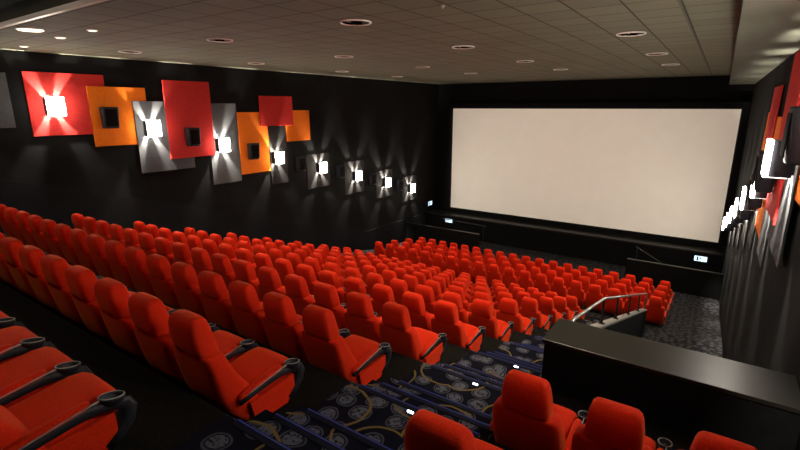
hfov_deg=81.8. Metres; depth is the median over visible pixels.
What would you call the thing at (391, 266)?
chair
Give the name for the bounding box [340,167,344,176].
grille
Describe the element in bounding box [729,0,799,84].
ceiling
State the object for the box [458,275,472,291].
chair
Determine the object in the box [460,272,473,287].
chair
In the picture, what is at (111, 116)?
grille
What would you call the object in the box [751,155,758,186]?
grille
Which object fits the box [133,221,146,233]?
chair
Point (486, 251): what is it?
chair
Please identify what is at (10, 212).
chair
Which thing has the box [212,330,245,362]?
seat cushion
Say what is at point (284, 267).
chair
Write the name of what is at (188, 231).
chair
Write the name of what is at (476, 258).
chair
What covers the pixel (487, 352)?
stair nosing
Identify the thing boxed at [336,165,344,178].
wall speaker
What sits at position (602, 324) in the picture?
handrail
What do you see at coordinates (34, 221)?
chair
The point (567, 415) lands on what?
seat cushion
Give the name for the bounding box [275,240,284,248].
chair
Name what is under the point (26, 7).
ceiling
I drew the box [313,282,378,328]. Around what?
chair
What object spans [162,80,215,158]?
wall panel
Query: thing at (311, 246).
chair
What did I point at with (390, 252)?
chair
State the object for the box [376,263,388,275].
chair
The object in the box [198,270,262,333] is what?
chair
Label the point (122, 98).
wall panel
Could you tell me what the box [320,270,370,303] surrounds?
chair
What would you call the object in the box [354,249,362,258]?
chair
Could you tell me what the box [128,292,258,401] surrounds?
chair
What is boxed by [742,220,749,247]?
wall panel
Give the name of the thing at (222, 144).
wall sconce
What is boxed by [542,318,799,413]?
ledge
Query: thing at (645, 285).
chair
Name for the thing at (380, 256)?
chair
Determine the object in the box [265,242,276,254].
chair
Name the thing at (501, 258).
chair
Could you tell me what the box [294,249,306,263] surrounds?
chair
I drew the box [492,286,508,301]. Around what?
chair
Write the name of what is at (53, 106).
wall sconce
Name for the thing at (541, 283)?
chair
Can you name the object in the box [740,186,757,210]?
wall sconce
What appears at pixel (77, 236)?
chair
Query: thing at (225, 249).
chair
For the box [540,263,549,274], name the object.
chair
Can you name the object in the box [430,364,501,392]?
stair nosing
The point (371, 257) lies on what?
chair
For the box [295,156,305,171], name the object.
wall speaker
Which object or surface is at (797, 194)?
wall panel
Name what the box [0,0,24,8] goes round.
ceiling
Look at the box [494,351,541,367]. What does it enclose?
stair nosing
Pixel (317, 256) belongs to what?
chair
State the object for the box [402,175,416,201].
wall panel
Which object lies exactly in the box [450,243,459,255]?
chair
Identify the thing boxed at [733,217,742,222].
wall speaker
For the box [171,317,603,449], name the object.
carpeted stairs
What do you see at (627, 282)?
chair
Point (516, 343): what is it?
stair nosing
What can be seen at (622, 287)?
chair
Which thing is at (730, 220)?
diffuser
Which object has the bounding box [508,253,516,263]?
chair
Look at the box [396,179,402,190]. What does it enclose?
wall speaker
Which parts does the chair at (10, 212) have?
backrest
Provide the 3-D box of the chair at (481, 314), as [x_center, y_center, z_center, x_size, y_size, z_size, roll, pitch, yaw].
[1.562,1.641,7.899,0.570,0.998,0.852,10,17,33]
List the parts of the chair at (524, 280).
backrest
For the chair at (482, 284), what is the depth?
11.68 m
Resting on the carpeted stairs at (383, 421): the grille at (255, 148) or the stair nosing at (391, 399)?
the stair nosing at (391, 399)
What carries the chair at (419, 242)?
on the floor at (691, 317)
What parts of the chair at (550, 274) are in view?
backrest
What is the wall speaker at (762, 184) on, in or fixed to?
attached to the wall panel at (773, 199)
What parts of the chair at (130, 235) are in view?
backrest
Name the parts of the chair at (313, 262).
backrest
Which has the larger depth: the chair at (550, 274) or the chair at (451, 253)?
the chair at (451, 253)
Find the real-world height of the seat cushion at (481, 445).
0.191 m
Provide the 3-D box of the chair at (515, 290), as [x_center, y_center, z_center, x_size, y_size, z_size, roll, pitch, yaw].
[3.439,2.108,12.867,0.570,0.998,0.852,10,17,33]
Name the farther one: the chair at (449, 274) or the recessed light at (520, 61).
the chair at (449, 274)
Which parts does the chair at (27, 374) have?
armrest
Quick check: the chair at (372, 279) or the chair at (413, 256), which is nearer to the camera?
the chair at (372, 279)
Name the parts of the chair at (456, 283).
backrest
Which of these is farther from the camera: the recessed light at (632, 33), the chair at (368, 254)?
the chair at (368, 254)
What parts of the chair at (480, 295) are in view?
backrest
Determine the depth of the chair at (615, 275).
16.88 m
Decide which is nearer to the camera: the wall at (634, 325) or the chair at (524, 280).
the wall at (634, 325)
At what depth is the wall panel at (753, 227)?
9.19 m
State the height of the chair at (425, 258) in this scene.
0.998 m
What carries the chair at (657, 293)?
on the floor at (691, 317)
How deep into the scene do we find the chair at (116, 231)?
8.89 m
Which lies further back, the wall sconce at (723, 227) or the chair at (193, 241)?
the wall sconce at (723, 227)
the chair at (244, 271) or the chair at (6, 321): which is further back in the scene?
the chair at (244, 271)
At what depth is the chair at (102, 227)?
9.19 m
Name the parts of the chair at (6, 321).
armrest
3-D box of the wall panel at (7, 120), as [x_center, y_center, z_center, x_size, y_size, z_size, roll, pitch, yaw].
[-8.902,-2.697,9.995,0.025,1.190,0.770,10,17,33]
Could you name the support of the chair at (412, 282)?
on the floor at (168, 415)
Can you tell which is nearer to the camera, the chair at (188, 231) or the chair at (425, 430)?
the chair at (425, 430)
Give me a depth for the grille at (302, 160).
17.55 m
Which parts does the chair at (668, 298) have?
backrest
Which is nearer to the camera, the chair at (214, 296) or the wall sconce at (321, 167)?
the chair at (214, 296)
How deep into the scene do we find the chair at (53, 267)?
4.33 m
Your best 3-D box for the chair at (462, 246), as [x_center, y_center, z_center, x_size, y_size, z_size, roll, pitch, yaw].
[3.066,1.293,20.595,0.570,0.998,0.852,10,17,33]
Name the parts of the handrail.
post, post, post, post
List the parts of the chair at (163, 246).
backrest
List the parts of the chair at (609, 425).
backrest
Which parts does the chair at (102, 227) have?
backrest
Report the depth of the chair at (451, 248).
19.25 m
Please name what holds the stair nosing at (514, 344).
on the carpeted stairs at (383, 421)
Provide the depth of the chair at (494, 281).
14.20 m
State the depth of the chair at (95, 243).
6.62 m
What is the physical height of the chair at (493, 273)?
0.998 m
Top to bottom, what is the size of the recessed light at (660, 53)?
0.023 m
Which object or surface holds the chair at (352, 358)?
on the floor at (168, 415)
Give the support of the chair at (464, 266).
on the floor at (691, 317)
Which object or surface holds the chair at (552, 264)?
on the floor at (691, 317)
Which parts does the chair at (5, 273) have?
backrest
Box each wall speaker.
[99,107,119,128]
[184,127,200,146]
[247,143,259,159]
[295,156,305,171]
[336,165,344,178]
[369,173,376,184]
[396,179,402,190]
[728,223,737,227]
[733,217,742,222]
[738,195,753,219]
[745,175,762,207]
[751,150,776,192]
[779,106,799,165]
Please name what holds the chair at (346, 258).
on the floor at (168, 415)
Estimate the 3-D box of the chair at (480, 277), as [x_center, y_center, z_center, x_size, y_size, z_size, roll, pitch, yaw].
[2.771,2.033,14.861,0.570,0.998,0.852,10,17,33]
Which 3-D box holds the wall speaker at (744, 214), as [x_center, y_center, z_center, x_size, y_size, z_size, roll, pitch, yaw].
[7.589,-0.409,10.106,0.252,0.540,0.419,10,17,33]
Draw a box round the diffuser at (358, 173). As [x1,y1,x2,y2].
[356,171,361,180]
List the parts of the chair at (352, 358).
backrest, armrest, panel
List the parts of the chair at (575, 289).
backrest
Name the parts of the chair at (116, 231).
backrest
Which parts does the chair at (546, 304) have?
backrest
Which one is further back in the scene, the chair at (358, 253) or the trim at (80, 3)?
the chair at (358, 253)
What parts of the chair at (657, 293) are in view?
backrest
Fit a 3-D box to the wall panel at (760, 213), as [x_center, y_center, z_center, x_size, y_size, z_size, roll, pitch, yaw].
[6.559,-0.873,8.221,0.025,2.050,1.230,10,17,33]
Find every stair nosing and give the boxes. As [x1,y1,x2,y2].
[232,419,292,449]
[271,413,345,449]
[304,408,392,449]
[358,384,479,437]
[379,382,491,431]
[397,380,492,420]
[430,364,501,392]
[443,364,502,386]
[455,363,503,381]
[477,351,541,373]
[486,351,541,370]
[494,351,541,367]
[510,342,543,353]
[516,343,543,351]
[522,343,543,349]
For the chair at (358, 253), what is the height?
0.998 m
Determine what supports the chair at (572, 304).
on the floor at (168, 415)
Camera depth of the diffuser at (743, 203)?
9.07 m
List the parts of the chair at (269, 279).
backrest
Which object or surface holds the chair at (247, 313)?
on the floor at (168, 415)
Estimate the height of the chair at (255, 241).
0.998 m
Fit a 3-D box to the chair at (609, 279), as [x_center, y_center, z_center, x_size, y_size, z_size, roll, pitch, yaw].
[7.442,2.170,16.363,0.570,0.998,0.852,10,17,33]
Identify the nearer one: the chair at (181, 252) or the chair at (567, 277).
the chair at (181, 252)
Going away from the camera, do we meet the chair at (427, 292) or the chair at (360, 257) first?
the chair at (427, 292)
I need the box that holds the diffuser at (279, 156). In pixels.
[275,151,283,163]
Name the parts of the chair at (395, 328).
backrest, armrest, panel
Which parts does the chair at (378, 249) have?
backrest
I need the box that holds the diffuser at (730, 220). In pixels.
[728,206,732,222]
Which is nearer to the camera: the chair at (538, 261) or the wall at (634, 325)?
the wall at (634, 325)
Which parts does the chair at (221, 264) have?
backrest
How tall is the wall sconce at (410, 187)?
0.436 m
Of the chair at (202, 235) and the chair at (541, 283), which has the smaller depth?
the chair at (202, 235)
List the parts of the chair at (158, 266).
backrest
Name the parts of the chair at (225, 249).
backrest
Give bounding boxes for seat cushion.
[0,311,8,317]
[0,326,37,364]
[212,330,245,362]
[230,347,291,395]
[344,335,381,370]
[414,327,438,354]
[462,322,478,337]
[475,438,503,449]
[497,319,507,330]
[522,317,529,325]
[553,403,576,438]
[644,436,655,449]
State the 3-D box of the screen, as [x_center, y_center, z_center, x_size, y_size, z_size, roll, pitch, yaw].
[8.097,-2.803,22.230,13.280,5.970,0.180,10,17,33]
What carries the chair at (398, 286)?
on the floor at (168, 415)
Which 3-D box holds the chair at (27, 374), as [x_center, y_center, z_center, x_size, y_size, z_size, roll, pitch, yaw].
[-2.401,0.799,2.697,0.570,0.998,0.852,10,17,33]
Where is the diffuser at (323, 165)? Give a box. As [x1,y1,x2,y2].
[320,162,326,172]
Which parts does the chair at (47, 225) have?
backrest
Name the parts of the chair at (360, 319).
backrest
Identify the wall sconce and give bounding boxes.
[42,97,66,115]
[143,121,161,136]
[215,138,229,151]
[271,151,283,163]
[316,162,326,172]
[352,170,361,180]
[382,178,390,186]
[407,184,414,192]
[722,217,725,229]
[725,212,729,226]
[728,206,738,223]
[733,198,740,217]
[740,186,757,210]
[750,185,766,198]
[761,139,795,178]
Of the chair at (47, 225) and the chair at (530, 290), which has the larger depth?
the chair at (530, 290)
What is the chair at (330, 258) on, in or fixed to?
on the floor at (168, 415)
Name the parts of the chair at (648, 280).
backrest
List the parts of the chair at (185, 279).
backrest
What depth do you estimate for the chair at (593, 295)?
14.19 m
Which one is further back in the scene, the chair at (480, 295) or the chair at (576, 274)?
the chair at (576, 274)
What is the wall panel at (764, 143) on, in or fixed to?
attached to the wall at (759, 308)
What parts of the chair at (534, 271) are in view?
backrest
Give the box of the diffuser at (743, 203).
[740,186,745,209]
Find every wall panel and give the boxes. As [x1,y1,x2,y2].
[0,72,15,127]
[21,71,104,136]
[86,86,145,146]
[132,101,194,172]
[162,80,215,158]
[211,103,241,184]
[236,112,270,174]
[258,96,292,125]
[268,126,288,184]
[286,110,309,141]
[306,152,329,188]
[344,160,363,194]
[376,169,391,198]
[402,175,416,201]
[729,206,734,246]
[732,228,736,246]
[736,223,742,248]
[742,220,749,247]
[749,209,757,249]
[755,116,782,237]
[757,207,769,267]
[761,112,769,149]
[765,50,799,224]
[765,85,783,139]
[767,165,799,268]
[794,175,799,205]
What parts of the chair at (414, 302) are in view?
backrest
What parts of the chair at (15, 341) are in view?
armrest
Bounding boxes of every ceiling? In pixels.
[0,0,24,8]
[0,0,77,21]
[0,0,742,83]
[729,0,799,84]
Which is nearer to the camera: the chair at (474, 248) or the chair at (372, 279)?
the chair at (372, 279)
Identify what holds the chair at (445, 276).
on the floor at (168, 415)
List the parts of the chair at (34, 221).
backrest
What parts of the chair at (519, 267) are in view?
backrest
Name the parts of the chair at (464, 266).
backrest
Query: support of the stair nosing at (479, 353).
on the carpeted stairs at (383, 421)
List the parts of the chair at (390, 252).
backrest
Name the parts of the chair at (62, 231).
backrest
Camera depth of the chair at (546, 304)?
10.80 m
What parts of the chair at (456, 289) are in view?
backrest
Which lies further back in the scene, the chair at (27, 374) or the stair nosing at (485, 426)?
the stair nosing at (485, 426)
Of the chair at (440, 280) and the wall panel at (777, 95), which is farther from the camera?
the chair at (440, 280)
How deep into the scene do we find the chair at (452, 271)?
15.03 m
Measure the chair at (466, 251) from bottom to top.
0.998 m
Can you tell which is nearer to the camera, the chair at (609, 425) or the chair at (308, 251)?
the chair at (609, 425)
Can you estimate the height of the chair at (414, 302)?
0.998 m
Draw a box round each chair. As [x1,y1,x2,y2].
[0,204,14,237]
[0,232,71,300]
[0,237,103,310]
[0,276,8,286]
[0,311,25,328]
[0,326,56,364]
[0,346,92,407]
[0,372,137,449]
[4,207,27,244]
[15,211,39,248]
[18,245,130,324]
[27,215,51,253]
[40,219,67,261]
[40,254,134,338]
[54,223,80,264]
[65,265,179,356]
[70,228,98,274]
[71,213,85,231]
[83,217,97,234]
[86,234,115,279]
[94,277,219,377]
[95,220,110,240]
[104,240,136,290]
[109,224,125,248]
[123,228,139,247]
[124,246,157,297]
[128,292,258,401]
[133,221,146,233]
[138,232,156,255]
[146,224,159,239]
[146,254,227,308]
[154,237,173,265]
[159,228,173,244]
[168,309,304,421]
[170,261,228,320]
[172,231,187,245]
[172,242,192,265]
[184,227,196,238]
[187,235,202,252]
[191,247,212,276]
[197,230,208,242]
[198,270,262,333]
[202,239,218,258]
[210,233,222,249]
[211,253,257,289]
[218,243,236,270]
[223,237,237,257]
[227,233,238,247]
[228,280,302,347]
[233,259,284,301]
[236,248,256,277]
[238,240,253,259]
[239,235,252,252]
[252,238,263,251]
[253,244,267,262]
[255,253,273,277]
[258,266,313,301]
[262,237,271,245]
[263,292,350,363]
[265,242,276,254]
[269,248,283,269]
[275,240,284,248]
[275,258,294,285]
[279,245,291,258]
[284,274,345,315]
[286,252,301,274]
[287,243,297,252]
[293,241,302,248]
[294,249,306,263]
[296,264,345,294]
[300,246,311,256]
[301,304,391,384]
[304,257,344,281]
[305,243,314,252]
[310,252,343,270]
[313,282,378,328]
[314,249,343,264]
[317,246,328,258]
[320,244,329,254]
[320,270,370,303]
[324,262,365,287]
[327,256,361,276]
[329,252,342,268]
[330,249,342,262]
[331,247,355,259]
[343,249,352,259]
[343,252,356,263]
[343,256,358,269]
[343,260,361,276]
[343,267,365,287]
[344,276,395,302]
[344,291,381,343]
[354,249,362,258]
[355,252,364,263]
[357,255,367,268]
[359,259,371,275]
[361,265,376,284]
[365,272,383,297]
[366,252,373,259]
[369,255,377,263]
[371,283,394,316]
[372,258,382,267]
[374,241,385,256]
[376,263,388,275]
[378,254,386,259]
[379,302,446,364]
[382,258,391,264]
[382,269,396,285]
[385,243,396,258]
[387,262,397,270]
[390,278,407,304]
[391,240,398,252]
[391,257,398,262]
[394,267,406,279]
[396,246,407,261]
[396,261,405,267]
[402,242,409,254]
[402,291,433,331]
[403,265,414,274]
[403,274,417,292]
[404,260,411,265]
[404,409,503,449]
[405,238,412,247]
[408,248,419,264]
[411,264,420,271]
[412,271,425,284]
[413,244,421,256]
[415,284,436,313]
[416,240,423,250]
[417,263,425,269]
[419,237,426,246]
[420,250,432,267]
[420,269,431,279]
[424,246,433,260]
[425,280,442,300]
[426,267,436,277]
[427,242,435,253]
[429,239,437,248]
[431,266,440,274]
[431,300,485,351]
[432,276,447,293]
[433,253,445,272]
[436,248,446,263]
[437,273,450,288]
[438,244,447,256]
[439,241,448,251]
[442,271,453,284]
[442,291,469,323]
[445,256,459,277]
[446,269,455,280]
[448,251,458,265]
[448,285,470,311]
[449,246,459,259]
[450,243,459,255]
[452,281,471,302]
[456,277,472,296]
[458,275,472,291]
[459,253,472,269]
[459,258,474,282]
[460,245,470,255]
[460,249,471,261]
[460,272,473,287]
[468,298,513,341]
[470,291,496,316]
[471,247,482,257]
[471,286,494,307]
[472,251,483,262]
[472,256,485,269]
[472,282,491,299]
[473,261,488,285]
[473,278,490,293]
[474,276,489,289]
[483,249,491,259]
[484,253,493,266]
[485,258,496,271]
[487,264,501,287]
[490,279,502,291]
[490,369,587,449]
[491,282,505,296]
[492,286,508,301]
[494,291,518,309]
[495,251,504,262]
[496,297,535,334]
[497,256,507,268]
[499,261,510,275]
[502,267,517,289]
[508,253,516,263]
[508,283,519,293]
[511,258,520,270]
[512,287,524,299]
[514,264,525,278]
[516,291,530,307]
[517,270,533,291]
[518,297,551,329]
[521,256,529,266]
[525,261,534,271]
[527,287,537,297]
[530,266,540,281]
[532,291,544,303]
[533,273,549,294]
[535,258,543,267]
[538,296,565,323]
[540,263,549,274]
[545,291,556,298]
[546,269,555,285]
[549,260,557,270]
[550,277,567,296]
[553,296,576,320]
[555,266,564,277]
[562,273,572,289]
[563,263,571,272]
[565,295,585,318]
[568,280,585,308]
[570,269,580,280]
[571,397,671,449]
[578,266,586,275]
[579,276,589,293]
[586,272,596,283]
[586,284,604,312]
[593,268,603,279]
[596,279,608,296]
[603,275,614,288]
[604,288,624,316]
[609,271,619,283]
[614,283,627,301]
[620,278,632,294]
[624,292,643,313]
[625,274,636,289]
[633,286,649,305]
[638,281,652,298]
[642,277,655,294]
[645,296,667,326]
[653,290,670,316]
[656,280,674,304]
[656,285,672,310]
[680,431,756,449]
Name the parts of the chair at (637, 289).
backrest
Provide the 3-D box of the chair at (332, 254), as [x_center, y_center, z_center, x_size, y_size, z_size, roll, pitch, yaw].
[-1.588,1.186,13.085,0.570,0.998,0.852,10,17,33]
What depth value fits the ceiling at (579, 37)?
8.22 m
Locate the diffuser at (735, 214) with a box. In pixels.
[733,198,737,217]
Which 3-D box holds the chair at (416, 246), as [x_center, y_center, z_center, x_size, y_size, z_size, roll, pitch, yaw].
[0.912,1.210,19.329,0.570,0.998,0.852,10,17,33]
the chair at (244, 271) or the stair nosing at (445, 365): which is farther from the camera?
the chair at (244, 271)
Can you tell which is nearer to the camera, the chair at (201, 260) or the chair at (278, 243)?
the chair at (201, 260)
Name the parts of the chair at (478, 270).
backrest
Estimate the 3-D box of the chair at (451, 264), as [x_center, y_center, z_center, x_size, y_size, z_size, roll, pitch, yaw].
[2.098,1.552,17.183,0.570,0.998,0.852,10,17,33]
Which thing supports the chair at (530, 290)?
on the floor at (168, 415)
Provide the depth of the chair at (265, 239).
14.17 m
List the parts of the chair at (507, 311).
backrest, armrest, panel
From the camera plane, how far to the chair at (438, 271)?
15.31 m
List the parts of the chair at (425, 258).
backrest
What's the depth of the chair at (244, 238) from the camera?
12.77 m
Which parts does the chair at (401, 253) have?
backrest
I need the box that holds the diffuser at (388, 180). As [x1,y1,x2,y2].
[386,178,390,186]
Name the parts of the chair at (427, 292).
backrest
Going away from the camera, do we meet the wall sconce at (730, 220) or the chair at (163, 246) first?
the chair at (163, 246)
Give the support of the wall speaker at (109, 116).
attached to the wall panel at (122, 98)
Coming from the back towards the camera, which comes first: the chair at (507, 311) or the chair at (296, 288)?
the chair at (507, 311)
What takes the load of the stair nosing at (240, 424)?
on the carpeted stairs at (383, 421)
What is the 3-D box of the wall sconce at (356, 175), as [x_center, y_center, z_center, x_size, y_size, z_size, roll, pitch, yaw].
[-1.907,-2.178,20.438,0.270,0.436,0.360,10,17,33]
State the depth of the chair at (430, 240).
21.07 m
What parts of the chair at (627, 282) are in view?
backrest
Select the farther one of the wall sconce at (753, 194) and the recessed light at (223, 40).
the recessed light at (223, 40)
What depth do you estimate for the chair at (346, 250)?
15.77 m
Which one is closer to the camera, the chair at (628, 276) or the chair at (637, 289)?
the chair at (637, 289)
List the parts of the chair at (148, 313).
backrest, armrest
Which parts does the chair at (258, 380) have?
backrest, armrest, panel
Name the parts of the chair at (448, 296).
backrest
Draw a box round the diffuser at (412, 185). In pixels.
[411,184,414,192]
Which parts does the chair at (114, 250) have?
backrest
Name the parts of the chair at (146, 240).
backrest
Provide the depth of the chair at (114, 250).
6.33 m
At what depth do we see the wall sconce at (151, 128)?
12.65 m
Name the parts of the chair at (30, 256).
backrest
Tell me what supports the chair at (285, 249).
on the floor at (168, 415)
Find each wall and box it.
[0,49,437,252]
[406,218,485,252]
[436,75,754,245]
[541,343,799,449]
[603,311,646,337]
[625,246,723,299]
[719,49,799,449]
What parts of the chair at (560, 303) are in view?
backrest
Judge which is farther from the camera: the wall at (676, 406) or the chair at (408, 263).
the chair at (408, 263)
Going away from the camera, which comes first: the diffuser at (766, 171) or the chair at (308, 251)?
the diffuser at (766, 171)
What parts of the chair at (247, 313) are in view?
backrest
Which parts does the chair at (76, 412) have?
backrest, armrest, panel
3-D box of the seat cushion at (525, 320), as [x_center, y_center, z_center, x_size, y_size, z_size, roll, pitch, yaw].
[2.305,1.961,9.165,0.449,0.191,0.505,10,17,33]
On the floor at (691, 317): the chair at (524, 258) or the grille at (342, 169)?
the chair at (524, 258)
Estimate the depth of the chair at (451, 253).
18.02 m
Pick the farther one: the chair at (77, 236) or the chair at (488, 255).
the chair at (488, 255)
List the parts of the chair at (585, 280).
backrest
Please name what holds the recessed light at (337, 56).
in the ceiling at (579, 37)
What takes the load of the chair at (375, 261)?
on the floor at (168, 415)
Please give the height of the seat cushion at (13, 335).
0.191 m
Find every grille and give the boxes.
[104,109,118,125]
[190,130,200,143]
[252,145,259,157]
[300,158,305,169]
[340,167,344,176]
[373,174,376,183]
[745,179,750,202]
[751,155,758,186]
[779,112,791,157]
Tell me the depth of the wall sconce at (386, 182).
22.24 m
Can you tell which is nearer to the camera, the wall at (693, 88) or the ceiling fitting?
the ceiling fitting
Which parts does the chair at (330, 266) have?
backrest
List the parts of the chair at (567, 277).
backrest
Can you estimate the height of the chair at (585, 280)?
0.998 m
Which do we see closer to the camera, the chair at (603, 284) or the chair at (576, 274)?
the chair at (603, 284)
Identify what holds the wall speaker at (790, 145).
attached to the wall panel at (797, 194)
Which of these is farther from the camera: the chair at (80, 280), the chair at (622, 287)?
the chair at (622, 287)
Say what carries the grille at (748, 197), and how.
attached to the wall speaker at (752, 202)
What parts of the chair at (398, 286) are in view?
backrest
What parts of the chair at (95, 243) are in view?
backrest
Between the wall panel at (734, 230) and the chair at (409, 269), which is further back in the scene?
the wall panel at (734, 230)
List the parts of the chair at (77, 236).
backrest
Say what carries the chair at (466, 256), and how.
on the floor at (691, 317)
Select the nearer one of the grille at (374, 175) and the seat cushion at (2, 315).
the seat cushion at (2, 315)
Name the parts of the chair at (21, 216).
backrest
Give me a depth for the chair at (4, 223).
8.74 m
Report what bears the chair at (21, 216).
on the floor at (168, 415)
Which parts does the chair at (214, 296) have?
backrest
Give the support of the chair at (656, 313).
on the floor at (691, 317)
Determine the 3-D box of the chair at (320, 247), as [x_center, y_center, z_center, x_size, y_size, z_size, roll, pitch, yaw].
[-2.255,1.111,15.079,0.570,0.998,0.852,10,17,33]
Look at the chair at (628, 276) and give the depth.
16.58 m
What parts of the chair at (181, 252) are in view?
backrest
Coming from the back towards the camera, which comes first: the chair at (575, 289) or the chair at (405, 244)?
the chair at (405, 244)
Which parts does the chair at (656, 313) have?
backrest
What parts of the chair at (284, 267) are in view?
backrest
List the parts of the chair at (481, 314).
backrest, armrest, panel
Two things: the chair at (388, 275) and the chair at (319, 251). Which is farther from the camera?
the chair at (319, 251)
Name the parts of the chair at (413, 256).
backrest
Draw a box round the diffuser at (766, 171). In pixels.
[761,139,773,176]
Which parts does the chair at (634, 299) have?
backrest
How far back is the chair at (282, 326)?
4.55 m
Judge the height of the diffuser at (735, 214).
0.420 m
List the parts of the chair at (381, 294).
backrest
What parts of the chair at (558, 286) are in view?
backrest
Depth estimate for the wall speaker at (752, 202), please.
8.14 m
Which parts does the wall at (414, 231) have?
stair rail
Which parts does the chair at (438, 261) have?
backrest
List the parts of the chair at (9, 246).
backrest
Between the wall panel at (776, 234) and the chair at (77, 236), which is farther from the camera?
the chair at (77, 236)
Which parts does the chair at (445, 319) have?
backrest, panel, armrest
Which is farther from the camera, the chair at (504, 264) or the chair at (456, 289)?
the chair at (504, 264)
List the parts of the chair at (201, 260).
backrest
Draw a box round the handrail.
[571,293,646,327]
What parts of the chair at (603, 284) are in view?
backrest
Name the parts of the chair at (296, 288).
backrest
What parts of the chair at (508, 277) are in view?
backrest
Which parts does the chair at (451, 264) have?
backrest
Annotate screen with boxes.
[445,102,750,249]
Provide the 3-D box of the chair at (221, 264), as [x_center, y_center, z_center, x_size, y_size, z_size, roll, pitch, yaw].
[-2.555,0.872,7.515,0.570,0.998,0.852,10,17,33]
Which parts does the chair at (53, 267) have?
backrest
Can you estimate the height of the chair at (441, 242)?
0.998 m
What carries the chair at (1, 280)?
on the floor at (168, 415)
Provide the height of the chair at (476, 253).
0.998 m
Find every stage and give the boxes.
[427,213,724,272]
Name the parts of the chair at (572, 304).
backrest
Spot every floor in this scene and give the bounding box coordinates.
[0,233,592,449]
[341,241,721,357]
[478,392,693,449]
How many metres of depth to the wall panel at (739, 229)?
12.68 m
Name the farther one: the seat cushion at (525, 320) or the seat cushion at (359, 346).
the seat cushion at (525, 320)
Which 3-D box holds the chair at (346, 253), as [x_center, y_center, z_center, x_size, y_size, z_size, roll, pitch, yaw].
[-1.348,1.264,14.479,0.570,0.998,0.852,10,17,33]
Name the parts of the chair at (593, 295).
backrest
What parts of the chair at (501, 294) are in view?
backrest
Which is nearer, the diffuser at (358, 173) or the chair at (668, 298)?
the chair at (668, 298)
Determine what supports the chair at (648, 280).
on the floor at (691, 317)
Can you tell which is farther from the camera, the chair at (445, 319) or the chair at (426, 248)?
the chair at (426, 248)
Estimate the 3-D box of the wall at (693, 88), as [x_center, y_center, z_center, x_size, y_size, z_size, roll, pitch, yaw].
[7.946,-2.867,22.626,14.320,8.760,0.150,10,17,33]
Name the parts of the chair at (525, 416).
backrest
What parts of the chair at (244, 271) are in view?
backrest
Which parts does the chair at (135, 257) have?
backrest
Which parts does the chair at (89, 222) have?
backrest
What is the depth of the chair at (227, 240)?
11.07 m
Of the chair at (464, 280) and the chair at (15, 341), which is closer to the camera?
the chair at (15, 341)
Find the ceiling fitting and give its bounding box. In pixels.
[15,27,43,31]
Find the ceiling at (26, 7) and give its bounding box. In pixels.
[0,0,77,21]
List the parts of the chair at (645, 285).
backrest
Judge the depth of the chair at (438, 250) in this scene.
18.32 m
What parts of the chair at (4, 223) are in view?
backrest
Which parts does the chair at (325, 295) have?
backrest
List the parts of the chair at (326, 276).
backrest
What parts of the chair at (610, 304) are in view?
backrest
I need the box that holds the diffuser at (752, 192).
[750,185,754,197]
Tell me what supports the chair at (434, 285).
on the floor at (168, 415)
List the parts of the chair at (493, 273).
backrest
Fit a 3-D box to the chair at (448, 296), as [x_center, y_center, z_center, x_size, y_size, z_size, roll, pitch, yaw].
[1.108,1.564,8.199,0.570,0.998,0.852,10,17,33]
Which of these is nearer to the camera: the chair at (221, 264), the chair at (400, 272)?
the chair at (221, 264)
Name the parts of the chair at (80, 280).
backrest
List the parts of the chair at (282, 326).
backrest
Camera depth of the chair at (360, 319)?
5.64 m
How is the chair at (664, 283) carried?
on the floor at (691, 317)
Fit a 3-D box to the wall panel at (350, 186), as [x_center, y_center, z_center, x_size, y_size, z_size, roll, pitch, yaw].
[-2.033,-2.127,20.533,0.025,1.420,1.350,10,17,33]
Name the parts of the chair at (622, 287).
backrest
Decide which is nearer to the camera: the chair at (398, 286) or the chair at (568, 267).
the chair at (398, 286)
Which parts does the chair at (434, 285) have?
backrest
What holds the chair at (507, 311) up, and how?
on the floor at (168, 415)
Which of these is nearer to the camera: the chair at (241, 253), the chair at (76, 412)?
the chair at (76, 412)
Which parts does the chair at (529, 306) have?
backrest, panel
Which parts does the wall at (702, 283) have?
stair rail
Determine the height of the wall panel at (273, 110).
1.020 m
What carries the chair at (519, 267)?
on the floor at (691, 317)
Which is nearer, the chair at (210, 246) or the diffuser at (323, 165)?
the chair at (210, 246)
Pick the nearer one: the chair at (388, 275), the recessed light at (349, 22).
the recessed light at (349, 22)
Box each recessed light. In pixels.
[118,50,141,52]
[206,38,232,42]
[248,62,264,64]
[334,55,353,57]
[340,19,371,25]
[452,45,474,48]
[516,60,533,62]
[616,31,646,36]
[646,52,667,55]
[662,64,679,65]
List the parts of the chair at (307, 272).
backrest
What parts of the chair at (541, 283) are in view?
backrest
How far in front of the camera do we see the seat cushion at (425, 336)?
5.86 m
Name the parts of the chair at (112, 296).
backrest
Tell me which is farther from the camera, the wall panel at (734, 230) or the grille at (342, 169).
the grille at (342, 169)
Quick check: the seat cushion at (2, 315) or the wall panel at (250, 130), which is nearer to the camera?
the seat cushion at (2, 315)
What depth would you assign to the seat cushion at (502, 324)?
8.03 m
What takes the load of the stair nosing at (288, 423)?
on the carpeted stairs at (383, 421)
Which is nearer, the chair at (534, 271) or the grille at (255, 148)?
the grille at (255, 148)
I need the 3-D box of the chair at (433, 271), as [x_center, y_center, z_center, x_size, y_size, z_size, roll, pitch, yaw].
[1.164,1.725,14.371,0.570,0.998,0.852,9,17,33]
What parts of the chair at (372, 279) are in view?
backrest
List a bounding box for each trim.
[0,0,107,28]
[677,0,708,69]
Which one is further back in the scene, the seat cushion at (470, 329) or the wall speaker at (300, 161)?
the wall speaker at (300, 161)
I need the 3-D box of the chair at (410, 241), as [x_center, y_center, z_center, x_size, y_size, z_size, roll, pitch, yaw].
[0.598,1.016,20.888,0.644,0.998,0.852,10,17,33]

